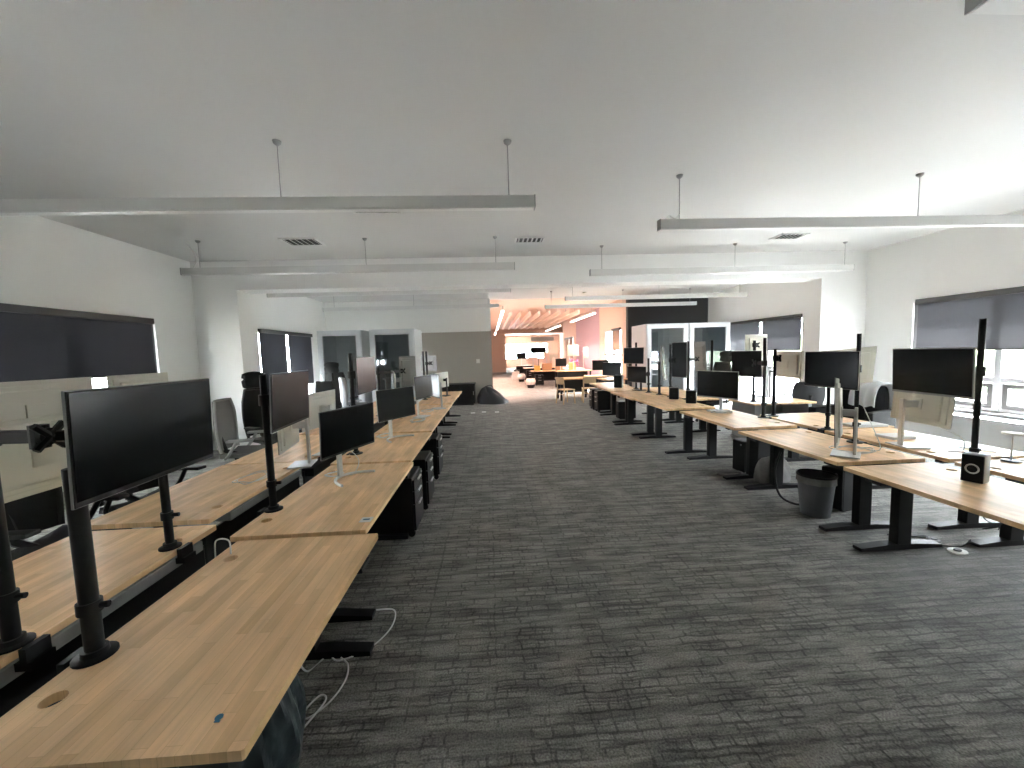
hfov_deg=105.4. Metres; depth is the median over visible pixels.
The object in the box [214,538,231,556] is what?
cable
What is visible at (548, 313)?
ceiling baffle
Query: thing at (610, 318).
wall
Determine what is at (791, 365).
monitor
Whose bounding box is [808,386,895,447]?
armchair
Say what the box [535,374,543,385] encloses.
pedestal
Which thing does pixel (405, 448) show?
desk
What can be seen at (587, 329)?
wall panel
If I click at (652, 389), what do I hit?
desk
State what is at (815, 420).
desk
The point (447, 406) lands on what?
desk
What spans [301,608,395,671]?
cable
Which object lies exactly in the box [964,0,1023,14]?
pendant lamp
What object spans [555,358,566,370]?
monitor
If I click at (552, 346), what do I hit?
wall
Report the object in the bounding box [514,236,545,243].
ceiling vent
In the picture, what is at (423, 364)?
pole
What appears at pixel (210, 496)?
desk
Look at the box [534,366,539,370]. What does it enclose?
cardboard box
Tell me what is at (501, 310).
pendant lamp
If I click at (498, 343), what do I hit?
wall
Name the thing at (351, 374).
pole
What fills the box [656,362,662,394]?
pole
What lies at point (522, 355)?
monitor
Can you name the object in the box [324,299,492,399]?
wall
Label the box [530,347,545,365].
monitor
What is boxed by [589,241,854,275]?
pendant lamp
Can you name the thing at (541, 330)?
trim
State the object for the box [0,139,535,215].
pendant lamp
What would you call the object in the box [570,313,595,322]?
diffuser
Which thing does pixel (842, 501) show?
computer tower
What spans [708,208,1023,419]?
wall
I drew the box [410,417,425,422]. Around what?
cable
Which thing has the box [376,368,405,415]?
pole
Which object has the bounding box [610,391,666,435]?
desk
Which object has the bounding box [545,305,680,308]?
diffuser
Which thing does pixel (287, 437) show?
monitor
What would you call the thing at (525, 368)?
work table
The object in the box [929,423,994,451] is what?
cable
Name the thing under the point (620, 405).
computer tower
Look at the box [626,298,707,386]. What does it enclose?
wall
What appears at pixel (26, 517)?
office chair
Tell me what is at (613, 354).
window
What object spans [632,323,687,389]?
booth
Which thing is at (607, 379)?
work table
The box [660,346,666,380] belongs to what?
monitor
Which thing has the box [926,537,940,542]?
floor outlet
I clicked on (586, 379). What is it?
wooden chair
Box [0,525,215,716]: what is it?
desk
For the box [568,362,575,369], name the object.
cardboard box
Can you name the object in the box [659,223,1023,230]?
diffuser
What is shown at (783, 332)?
roller blind
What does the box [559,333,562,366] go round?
wall
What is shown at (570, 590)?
floor
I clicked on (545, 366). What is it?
cardboard box
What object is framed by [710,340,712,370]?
pole
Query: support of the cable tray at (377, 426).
on the desk at (377, 426)
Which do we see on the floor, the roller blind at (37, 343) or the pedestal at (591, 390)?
the pedestal at (591, 390)
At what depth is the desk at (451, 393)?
9.95 m
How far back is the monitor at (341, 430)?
3.15 m
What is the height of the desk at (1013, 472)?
0.653 m
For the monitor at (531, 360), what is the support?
on the work table at (525, 368)
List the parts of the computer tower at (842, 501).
panel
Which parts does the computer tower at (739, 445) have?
panel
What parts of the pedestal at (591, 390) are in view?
drawer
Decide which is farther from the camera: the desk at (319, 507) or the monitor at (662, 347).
the monitor at (662, 347)
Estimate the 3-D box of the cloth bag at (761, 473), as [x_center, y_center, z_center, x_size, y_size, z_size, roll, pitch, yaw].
[3.163,1.029,4.706,0.445,0.301,0.243,-2,5,-3]
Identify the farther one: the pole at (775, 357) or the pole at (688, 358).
the pole at (688, 358)
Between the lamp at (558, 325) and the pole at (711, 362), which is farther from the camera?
the lamp at (558, 325)
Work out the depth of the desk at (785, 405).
7.04 m
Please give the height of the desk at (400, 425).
0.658 m
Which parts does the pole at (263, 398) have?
arm, plate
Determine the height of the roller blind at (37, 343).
0.880 m
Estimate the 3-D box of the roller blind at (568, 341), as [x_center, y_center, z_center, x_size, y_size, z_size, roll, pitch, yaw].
[3.405,-1.949,23.247,0.090,1.640,2.300,-2,5,-3]
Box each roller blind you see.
[0,303,155,381]
[258,329,313,386]
[564,337,573,364]
[611,327,620,349]
[730,314,802,350]
[915,286,1023,349]
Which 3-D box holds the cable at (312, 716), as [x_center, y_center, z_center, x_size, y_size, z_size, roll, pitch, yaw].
[-0.914,1.527,1.945,0.113,0.015,0.422,-1,5,6]
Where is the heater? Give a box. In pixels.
[895,411,1023,451]
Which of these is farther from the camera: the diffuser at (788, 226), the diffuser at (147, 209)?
the diffuser at (788, 226)
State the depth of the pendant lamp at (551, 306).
11.87 m
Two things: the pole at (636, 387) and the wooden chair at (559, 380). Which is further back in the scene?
the wooden chair at (559, 380)
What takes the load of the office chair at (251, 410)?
on the floor
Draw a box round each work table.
[515,365,535,372]
[524,367,554,380]
[530,370,554,385]
[554,369,592,386]
[555,377,591,400]
[562,367,584,369]
[584,375,613,392]
[596,377,627,397]
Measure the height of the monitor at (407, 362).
0.550 m
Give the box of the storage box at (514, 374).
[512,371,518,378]
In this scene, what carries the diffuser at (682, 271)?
attached to the pendant lamp at (846, 267)
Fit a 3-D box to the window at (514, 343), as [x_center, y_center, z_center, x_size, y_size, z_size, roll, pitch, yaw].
[1.352,-3.547,42.079,4.950,1.700,0.070,-2,5,-3]
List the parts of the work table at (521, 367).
panel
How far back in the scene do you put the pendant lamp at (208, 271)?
5.94 m
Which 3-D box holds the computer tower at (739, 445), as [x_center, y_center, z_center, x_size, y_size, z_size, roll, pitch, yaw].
[3.179,0.940,5.177,0.424,0.420,0.200,-3,5,-13]
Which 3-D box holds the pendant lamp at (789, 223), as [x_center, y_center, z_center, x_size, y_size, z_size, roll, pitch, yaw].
[3.828,-1.984,4.228,4.578,0.560,0.079,-2,5,-3]
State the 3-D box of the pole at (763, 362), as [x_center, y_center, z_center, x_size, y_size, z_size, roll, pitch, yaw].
[3.324,-0.048,5.196,0.165,1.124,0.273,-2,5,-3]
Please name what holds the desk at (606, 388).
on the floor
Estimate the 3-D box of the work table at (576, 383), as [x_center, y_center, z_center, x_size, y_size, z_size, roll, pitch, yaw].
[2.118,0.151,13.369,1.150,0.730,0.850,-2,5,-3]
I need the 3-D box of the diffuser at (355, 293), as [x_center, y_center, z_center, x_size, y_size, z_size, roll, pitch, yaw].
[-2.627,-1.947,8.489,5.180,0.013,0.067,-2,5,-3]
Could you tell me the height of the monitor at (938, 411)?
0.584 m
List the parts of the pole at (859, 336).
plate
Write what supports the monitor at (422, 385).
on the desk at (400, 425)
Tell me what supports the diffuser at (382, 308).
attached to the pendant lamp at (418, 307)
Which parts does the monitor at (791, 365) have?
mount plate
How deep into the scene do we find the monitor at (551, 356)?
22.84 m
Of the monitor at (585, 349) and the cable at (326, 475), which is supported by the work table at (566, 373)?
the monitor at (585, 349)
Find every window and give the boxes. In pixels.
[151,324,157,372]
[309,383,313,393]
[506,343,541,359]
[605,330,621,374]
[731,322,801,397]
[913,305,1023,418]
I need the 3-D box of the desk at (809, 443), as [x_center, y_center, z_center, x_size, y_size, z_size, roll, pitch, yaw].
[3.077,0.918,3.939,0.820,0.666,1.310,-2,5,-3]
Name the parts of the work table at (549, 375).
panel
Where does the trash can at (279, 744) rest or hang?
on the floor
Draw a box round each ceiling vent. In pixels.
[278,238,325,245]
[353,212,401,213]
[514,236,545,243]
[768,233,810,239]
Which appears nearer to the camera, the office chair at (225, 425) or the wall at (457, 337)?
the office chair at (225, 425)
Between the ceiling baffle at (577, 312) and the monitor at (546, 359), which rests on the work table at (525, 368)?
the monitor at (546, 359)
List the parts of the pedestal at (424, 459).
drawer, drawer, drawer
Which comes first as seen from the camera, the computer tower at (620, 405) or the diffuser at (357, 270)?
the diffuser at (357, 270)
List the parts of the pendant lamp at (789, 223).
suspension rod, suspension rod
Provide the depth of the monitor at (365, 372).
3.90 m
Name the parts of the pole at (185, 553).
plate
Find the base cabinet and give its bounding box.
[442,382,475,405]
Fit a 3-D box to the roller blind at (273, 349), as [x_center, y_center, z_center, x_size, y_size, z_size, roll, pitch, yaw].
[-5.910,-0.655,10.380,0.090,1.460,2.670,-2,5,-3]
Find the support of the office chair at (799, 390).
on the floor
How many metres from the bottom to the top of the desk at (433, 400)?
0.663 m
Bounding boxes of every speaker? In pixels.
[614,375,623,387]
[669,387,678,398]
[686,390,696,402]
[960,451,990,483]
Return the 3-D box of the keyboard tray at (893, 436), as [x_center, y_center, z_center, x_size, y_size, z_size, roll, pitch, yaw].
[3.961,0.541,4.034,0.240,0.028,0.200,-2,5,-3]
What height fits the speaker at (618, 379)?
0.300 m
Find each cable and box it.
[184,241,196,267]
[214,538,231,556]
[232,470,266,484]
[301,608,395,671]
[305,657,348,726]
[324,451,358,476]
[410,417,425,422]
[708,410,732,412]
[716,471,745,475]
[774,452,798,504]
[829,399,880,453]
[887,534,970,546]
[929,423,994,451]
[948,451,1023,460]
[982,517,1002,529]
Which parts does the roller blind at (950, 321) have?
rail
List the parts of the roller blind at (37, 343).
rail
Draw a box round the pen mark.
[214,713,223,722]
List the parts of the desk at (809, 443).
leg, leg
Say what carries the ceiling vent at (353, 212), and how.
in the ceiling
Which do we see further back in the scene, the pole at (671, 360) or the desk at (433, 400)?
the desk at (433, 400)
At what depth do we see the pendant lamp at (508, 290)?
8.45 m
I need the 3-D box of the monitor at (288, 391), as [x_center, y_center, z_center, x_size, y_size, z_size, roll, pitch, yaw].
[-1.516,0.099,2.657,0.058,0.365,0.615,-2,5,-8]
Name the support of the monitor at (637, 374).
on the desk at (606, 388)
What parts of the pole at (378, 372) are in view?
arm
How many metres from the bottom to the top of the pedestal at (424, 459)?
0.560 m
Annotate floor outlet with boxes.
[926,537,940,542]
[946,547,968,554]
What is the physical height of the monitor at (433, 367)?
0.365 m
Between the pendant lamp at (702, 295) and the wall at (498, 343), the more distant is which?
the wall at (498, 343)
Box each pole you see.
[158,474,195,563]
[257,375,282,516]
[346,353,362,454]
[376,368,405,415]
[422,351,427,399]
[425,351,432,397]
[633,342,638,388]
[645,358,651,392]
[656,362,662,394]
[667,344,673,396]
[682,341,699,399]
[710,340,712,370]
[749,340,759,401]
[752,338,771,418]
[766,349,781,416]
[817,388,833,434]
[846,334,866,443]
[969,318,986,452]
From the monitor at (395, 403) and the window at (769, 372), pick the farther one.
the window at (769, 372)
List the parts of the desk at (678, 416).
leg, frame, leg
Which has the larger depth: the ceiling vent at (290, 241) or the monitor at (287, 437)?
the ceiling vent at (290, 241)
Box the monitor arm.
[0,420,65,671]
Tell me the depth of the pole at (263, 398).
2.54 m
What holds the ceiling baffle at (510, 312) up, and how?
hanging from the ceiling
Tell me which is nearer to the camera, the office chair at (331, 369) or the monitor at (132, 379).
the monitor at (132, 379)
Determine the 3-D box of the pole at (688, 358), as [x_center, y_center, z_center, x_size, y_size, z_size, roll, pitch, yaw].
[3.497,-0.238,7.599,0.461,1.184,0.147,-5,5,-31]
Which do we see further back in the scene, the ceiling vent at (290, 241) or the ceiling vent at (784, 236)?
the ceiling vent at (784, 236)
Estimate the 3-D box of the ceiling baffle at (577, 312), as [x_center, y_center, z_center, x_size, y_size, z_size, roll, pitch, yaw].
[2.464,-3.427,20.966,0.060,0.310,10.000,-2,5,-3]
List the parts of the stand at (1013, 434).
stem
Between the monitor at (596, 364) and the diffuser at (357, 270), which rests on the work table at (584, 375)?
the monitor at (596, 364)
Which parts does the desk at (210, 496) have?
modesty panel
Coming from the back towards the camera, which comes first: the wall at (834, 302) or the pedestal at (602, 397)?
the pedestal at (602, 397)
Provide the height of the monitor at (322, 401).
0.646 m
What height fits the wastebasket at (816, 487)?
0.402 m
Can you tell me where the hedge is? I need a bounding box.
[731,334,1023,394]
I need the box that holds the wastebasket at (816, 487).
[796,468,837,518]
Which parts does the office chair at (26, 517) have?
armrest, backrest, frame, seat, armrest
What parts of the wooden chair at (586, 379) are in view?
backrest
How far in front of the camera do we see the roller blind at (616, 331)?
14.51 m
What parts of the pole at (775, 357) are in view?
arm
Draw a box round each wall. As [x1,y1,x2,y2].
[0,216,325,488]
[190,250,867,449]
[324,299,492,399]
[491,334,505,372]
[505,334,559,367]
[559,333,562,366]
[563,300,625,383]
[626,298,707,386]
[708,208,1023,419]
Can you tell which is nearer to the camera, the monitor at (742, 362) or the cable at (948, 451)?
the cable at (948, 451)
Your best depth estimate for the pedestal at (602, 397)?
10.32 m
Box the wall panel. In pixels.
[576,308,599,374]
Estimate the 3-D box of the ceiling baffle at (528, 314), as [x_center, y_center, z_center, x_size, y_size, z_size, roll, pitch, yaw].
[0.468,-3.358,20.859,0.060,0.310,10.000,-2,5,-3]
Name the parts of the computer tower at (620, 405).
panel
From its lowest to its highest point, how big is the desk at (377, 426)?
0.658 m
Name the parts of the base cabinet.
door, door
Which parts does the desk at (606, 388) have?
leg, leg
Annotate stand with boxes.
[56,468,119,674]
[1000,431,1023,462]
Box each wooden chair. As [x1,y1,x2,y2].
[556,377,575,404]
[581,376,595,402]
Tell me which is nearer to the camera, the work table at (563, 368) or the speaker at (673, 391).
the speaker at (673, 391)
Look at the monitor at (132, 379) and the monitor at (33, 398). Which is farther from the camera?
the monitor at (132, 379)
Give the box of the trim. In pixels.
[491,328,562,334]
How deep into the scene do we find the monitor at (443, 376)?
9.39 m
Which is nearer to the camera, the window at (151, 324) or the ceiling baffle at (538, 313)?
the window at (151, 324)
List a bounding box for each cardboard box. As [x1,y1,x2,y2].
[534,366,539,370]
[542,363,551,370]
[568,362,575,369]
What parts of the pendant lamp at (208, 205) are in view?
suspension rod, suspension rod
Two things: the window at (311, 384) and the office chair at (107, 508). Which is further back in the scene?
the window at (311, 384)
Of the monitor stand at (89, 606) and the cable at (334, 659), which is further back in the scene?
the cable at (334, 659)
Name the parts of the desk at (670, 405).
leg, frame, leg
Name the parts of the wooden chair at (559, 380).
backrest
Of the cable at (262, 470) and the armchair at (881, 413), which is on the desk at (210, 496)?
the cable at (262, 470)
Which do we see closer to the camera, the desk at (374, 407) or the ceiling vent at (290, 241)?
the ceiling vent at (290, 241)
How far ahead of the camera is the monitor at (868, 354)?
4.22 m
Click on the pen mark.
(220, 716)
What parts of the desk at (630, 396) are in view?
leg, leg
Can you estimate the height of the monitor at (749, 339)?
0.420 m
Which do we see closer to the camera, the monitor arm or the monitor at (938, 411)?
the monitor arm
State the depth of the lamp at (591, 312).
16.04 m
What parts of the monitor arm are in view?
plate, arm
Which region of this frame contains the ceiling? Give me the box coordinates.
[0,0,1023,335]
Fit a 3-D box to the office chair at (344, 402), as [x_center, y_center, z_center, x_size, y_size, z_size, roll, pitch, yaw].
[-3.439,0.456,8.540,0.632,1.236,0.690,-5,6,-33]
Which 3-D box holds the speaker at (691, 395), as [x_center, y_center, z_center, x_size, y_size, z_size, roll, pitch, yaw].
[2.982,0.211,6.489,0.160,0.210,0.174,1,5,27]
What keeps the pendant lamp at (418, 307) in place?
hanging from the ceiling
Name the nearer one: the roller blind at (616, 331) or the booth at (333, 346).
the booth at (333, 346)
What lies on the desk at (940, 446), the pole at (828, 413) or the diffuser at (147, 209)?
the pole at (828, 413)
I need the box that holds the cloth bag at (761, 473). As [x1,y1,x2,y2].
[753,456,790,483]
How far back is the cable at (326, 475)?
3.31 m
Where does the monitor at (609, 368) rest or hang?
on the desk at (603, 383)
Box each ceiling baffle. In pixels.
[502,311,511,329]
[508,311,520,329]
[514,310,530,329]
[520,309,540,329]
[526,310,550,328]
[532,310,559,328]
[538,309,569,328]
[544,308,579,328]
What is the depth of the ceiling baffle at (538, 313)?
18.95 m
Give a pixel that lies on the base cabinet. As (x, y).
(468, 396)
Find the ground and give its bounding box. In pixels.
[609,360,1023,405]
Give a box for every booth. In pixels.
[317,330,372,404]
[369,329,422,401]
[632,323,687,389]
[688,322,729,399]
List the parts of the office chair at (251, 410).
armrest, frame, backrest, seat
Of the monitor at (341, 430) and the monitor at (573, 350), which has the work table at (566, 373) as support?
the monitor at (573, 350)
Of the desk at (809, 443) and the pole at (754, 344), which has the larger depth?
the pole at (754, 344)
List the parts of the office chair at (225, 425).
backrest, frame, armrest, seat, armrest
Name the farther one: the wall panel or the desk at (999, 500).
the wall panel
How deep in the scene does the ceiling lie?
3.03 m
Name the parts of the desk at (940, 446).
frame, leg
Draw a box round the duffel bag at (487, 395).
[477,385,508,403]
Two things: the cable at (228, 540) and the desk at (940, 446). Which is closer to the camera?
the cable at (228, 540)
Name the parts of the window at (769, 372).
sash, sash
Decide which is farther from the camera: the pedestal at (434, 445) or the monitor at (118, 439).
the pedestal at (434, 445)
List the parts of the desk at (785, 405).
leg, modesty panel, leg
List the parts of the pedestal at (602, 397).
drawer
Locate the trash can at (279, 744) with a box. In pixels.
[167,674,305,767]
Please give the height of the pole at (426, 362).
1.074 m
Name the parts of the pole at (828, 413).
plate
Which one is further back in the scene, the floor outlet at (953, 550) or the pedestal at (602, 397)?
the pedestal at (602, 397)
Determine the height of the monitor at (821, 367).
0.365 m
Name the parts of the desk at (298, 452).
modesty panel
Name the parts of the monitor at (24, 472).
mount plate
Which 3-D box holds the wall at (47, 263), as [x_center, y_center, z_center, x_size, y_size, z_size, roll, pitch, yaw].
[-5.699,-0.247,4.281,0.200,3.460,17.200,-2,5,-3]
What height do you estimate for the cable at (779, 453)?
0.522 m
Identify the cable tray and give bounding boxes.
[215,470,300,520]
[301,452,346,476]
[374,422,384,432]
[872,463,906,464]
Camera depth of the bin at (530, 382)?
17.88 m
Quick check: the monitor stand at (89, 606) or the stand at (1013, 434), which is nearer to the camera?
the monitor stand at (89, 606)
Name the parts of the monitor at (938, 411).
mount plate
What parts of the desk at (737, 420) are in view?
leg, leg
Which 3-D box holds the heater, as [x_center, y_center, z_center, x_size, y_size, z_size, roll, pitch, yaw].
[7.180,0.938,3.293,0.370,0.490,7.840,-2,5,-3]
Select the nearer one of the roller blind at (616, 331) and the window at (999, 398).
the window at (999, 398)
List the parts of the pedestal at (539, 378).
drawer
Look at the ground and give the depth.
15.83 m
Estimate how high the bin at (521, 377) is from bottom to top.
0.433 m
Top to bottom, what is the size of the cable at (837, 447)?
0.458 m
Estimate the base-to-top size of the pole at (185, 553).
0.799 m
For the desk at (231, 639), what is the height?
0.653 m
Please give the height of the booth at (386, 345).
2.370 m
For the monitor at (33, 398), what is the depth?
2.20 m
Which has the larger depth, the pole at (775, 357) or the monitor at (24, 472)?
the pole at (775, 357)
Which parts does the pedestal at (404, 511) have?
drawer, drawer, drawer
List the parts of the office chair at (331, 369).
backrest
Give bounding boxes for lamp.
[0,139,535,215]
[180,236,514,275]
[267,288,510,297]
[323,295,498,311]
[496,306,503,330]
[544,288,696,308]
[545,324,560,331]
[565,287,747,300]
[570,303,595,322]
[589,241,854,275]
[657,172,1023,231]
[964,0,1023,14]
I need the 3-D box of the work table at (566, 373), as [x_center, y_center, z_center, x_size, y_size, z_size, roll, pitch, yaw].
[2.754,-0.238,17.619,1.600,0.780,0.800,-2,5,-3]
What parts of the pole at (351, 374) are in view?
arm, plate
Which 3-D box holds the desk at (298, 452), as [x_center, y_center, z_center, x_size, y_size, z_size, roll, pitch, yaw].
[-2.410,1.042,4.493,0.820,0.658,1.350,-2,5,-3]
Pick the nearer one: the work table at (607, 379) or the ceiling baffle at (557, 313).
the work table at (607, 379)
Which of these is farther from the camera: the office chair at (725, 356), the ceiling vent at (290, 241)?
the office chair at (725, 356)
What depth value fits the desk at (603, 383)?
10.31 m
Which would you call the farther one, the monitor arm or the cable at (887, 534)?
the cable at (887, 534)
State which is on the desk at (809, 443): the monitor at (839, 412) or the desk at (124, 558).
the monitor at (839, 412)
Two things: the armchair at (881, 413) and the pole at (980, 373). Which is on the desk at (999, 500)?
the pole at (980, 373)
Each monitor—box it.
[0,377,92,421]
[0,413,66,502]
[61,378,213,509]
[106,372,167,386]
[269,370,308,433]
[277,419,317,468]
[302,389,335,455]
[318,402,374,486]
[354,356,376,395]
[375,386,414,442]
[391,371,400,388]
[398,356,415,386]
[413,374,432,417]
[420,356,436,370]
[429,373,445,409]
[435,372,449,395]
[516,352,525,365]
[527,357,537,367]
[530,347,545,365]
[543,352,549,362]
[549,354,557,366]
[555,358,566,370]
[567,345,578,369]
[582,347,587,369]
[592,360,608,375]
[602,362,621,383]
[624,347,643,363]
[628,366,645,390]
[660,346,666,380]
[672,342,686,377]
[694,341,706,370]
[697,370,738,411]
[731,351,761,377]
[745,334,766,356]
[776,351,803,378]
[804,351,859,390]
[818,346,876,387]
[830,378,860,459]
[885,391,955,448]
[892,348,975,399]
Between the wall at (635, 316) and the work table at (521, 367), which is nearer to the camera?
the wall at (635, 316)
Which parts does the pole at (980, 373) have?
arm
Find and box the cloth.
[848,381,893,408]
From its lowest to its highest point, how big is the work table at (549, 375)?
0.730 m
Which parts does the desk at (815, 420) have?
leg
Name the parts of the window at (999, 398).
sash, sill, sash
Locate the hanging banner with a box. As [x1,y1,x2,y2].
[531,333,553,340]
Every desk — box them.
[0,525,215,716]
[0,533,377,767]
[91,462,300,563]
[225,434,346,486]
[230,462,413,622]
[299,416,384,434]
[331,432,431,465]
[373,406,387,424]
[374,415,443,433]
[411,404,451,451]
[415,396,457,434]
[442,391,461,423]
[589,382,628,412]
[596,385,642,422]
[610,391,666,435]
[634,397,714,453]
[639,387,685,420]
[661,392,725,431]
[680,409,796,479]
[728,397,816,437]
[738,428,924,531]
[765,412,893,461]
[824,427,1023,529]
[843,462,1023,551]
[954,458,1023,547]
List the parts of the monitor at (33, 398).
mount plate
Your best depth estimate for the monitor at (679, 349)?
7.13 m
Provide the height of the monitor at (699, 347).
0.599 m
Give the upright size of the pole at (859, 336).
1.146 m
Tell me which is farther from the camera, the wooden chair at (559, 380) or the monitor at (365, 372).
the wooden chair at (559, 380)
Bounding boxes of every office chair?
[4,486,131,560]
[99,465,205,544]
[212,398,264,459]
[241,372,277,444]
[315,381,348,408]
[324,362,358,408]
[338,377,367,406]
[695,350,731,421]
[778,382,825,405]
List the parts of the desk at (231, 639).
leg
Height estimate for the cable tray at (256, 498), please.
0.060 m
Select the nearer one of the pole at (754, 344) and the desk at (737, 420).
the desk at (737, 420)
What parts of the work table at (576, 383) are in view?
leg, panel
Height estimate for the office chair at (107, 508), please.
1.015 m
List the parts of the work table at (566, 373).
panel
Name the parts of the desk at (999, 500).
leg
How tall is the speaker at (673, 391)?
0.210 m
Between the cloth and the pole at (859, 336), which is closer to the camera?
the pole at (859, 336)
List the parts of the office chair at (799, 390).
backrest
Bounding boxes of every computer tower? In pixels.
[616,400,635,418]
[732,438,769,471]
[822,465,854,511]
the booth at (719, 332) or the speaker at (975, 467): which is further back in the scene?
the booth at (719, 332)
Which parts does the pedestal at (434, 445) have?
drawer, drawer, drawer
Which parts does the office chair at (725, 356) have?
seat, frame, backrest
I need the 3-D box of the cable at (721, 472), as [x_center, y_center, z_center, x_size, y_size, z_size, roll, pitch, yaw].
[2.839,1.160,5.023,0.407,0.034,0.211,-2,5,-3]
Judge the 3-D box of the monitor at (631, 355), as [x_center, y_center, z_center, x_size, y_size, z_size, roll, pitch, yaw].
[2.756,-0.640,8.813,0.053,0.365,0.615,-4,5,-27]
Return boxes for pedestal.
[367,466,423,536]
[412,450,433,509]
[420,433,442,478]
[526,370,531,378]
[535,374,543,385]
[589,388,598,409]
[594,390,609,411]
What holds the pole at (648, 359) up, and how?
on the desk at (630, 396)
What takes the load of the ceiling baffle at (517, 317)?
hanging from the ceiling
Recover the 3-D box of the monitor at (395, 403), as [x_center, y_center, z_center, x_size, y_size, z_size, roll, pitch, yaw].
[-1.403,0.357,4.692,0.205,0.615,0.615,1,5,27]
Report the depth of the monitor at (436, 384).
7.19 m
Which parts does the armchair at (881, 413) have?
armrest, backrest, armrest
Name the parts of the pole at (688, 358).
arm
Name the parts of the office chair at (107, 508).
armrest, seat, backrest, armrest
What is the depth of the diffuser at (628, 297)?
10.22 m
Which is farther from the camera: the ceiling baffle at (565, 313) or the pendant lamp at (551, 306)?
the ceiling baffle at (565, 313)
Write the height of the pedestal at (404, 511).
0.560 m
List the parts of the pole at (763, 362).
arm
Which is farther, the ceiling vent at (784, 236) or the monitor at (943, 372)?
the ceiling vent at (784, 236)
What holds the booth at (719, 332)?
on the floor
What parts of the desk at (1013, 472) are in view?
leg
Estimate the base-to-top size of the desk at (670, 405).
0.728 m
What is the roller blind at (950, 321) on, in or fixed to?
attached to the window at (999, 398)
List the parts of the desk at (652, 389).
leg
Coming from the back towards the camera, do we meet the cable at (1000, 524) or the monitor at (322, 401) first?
the monitor at (322, 401)
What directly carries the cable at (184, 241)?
hanging from the ceiling
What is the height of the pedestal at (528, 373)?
0.550 m
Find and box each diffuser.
[0,206,533,215]
[182,268,513,275]
[268,292,509,297]
[323,307,498,311]
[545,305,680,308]
[566,296,746,300]
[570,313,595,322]
[591,270,851,275]
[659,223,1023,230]
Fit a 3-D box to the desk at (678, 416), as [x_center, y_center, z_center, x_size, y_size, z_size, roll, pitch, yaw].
[3.712,0.564,8.116,0.780,0.658,1.250,-2,5,-3]
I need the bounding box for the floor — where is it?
[10,366,1023,767]
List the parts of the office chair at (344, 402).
backrest, frame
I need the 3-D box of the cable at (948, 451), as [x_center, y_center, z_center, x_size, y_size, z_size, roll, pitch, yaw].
[4.036,0.625,3.167,0.259,0.016,0.654,-2,5,-3]

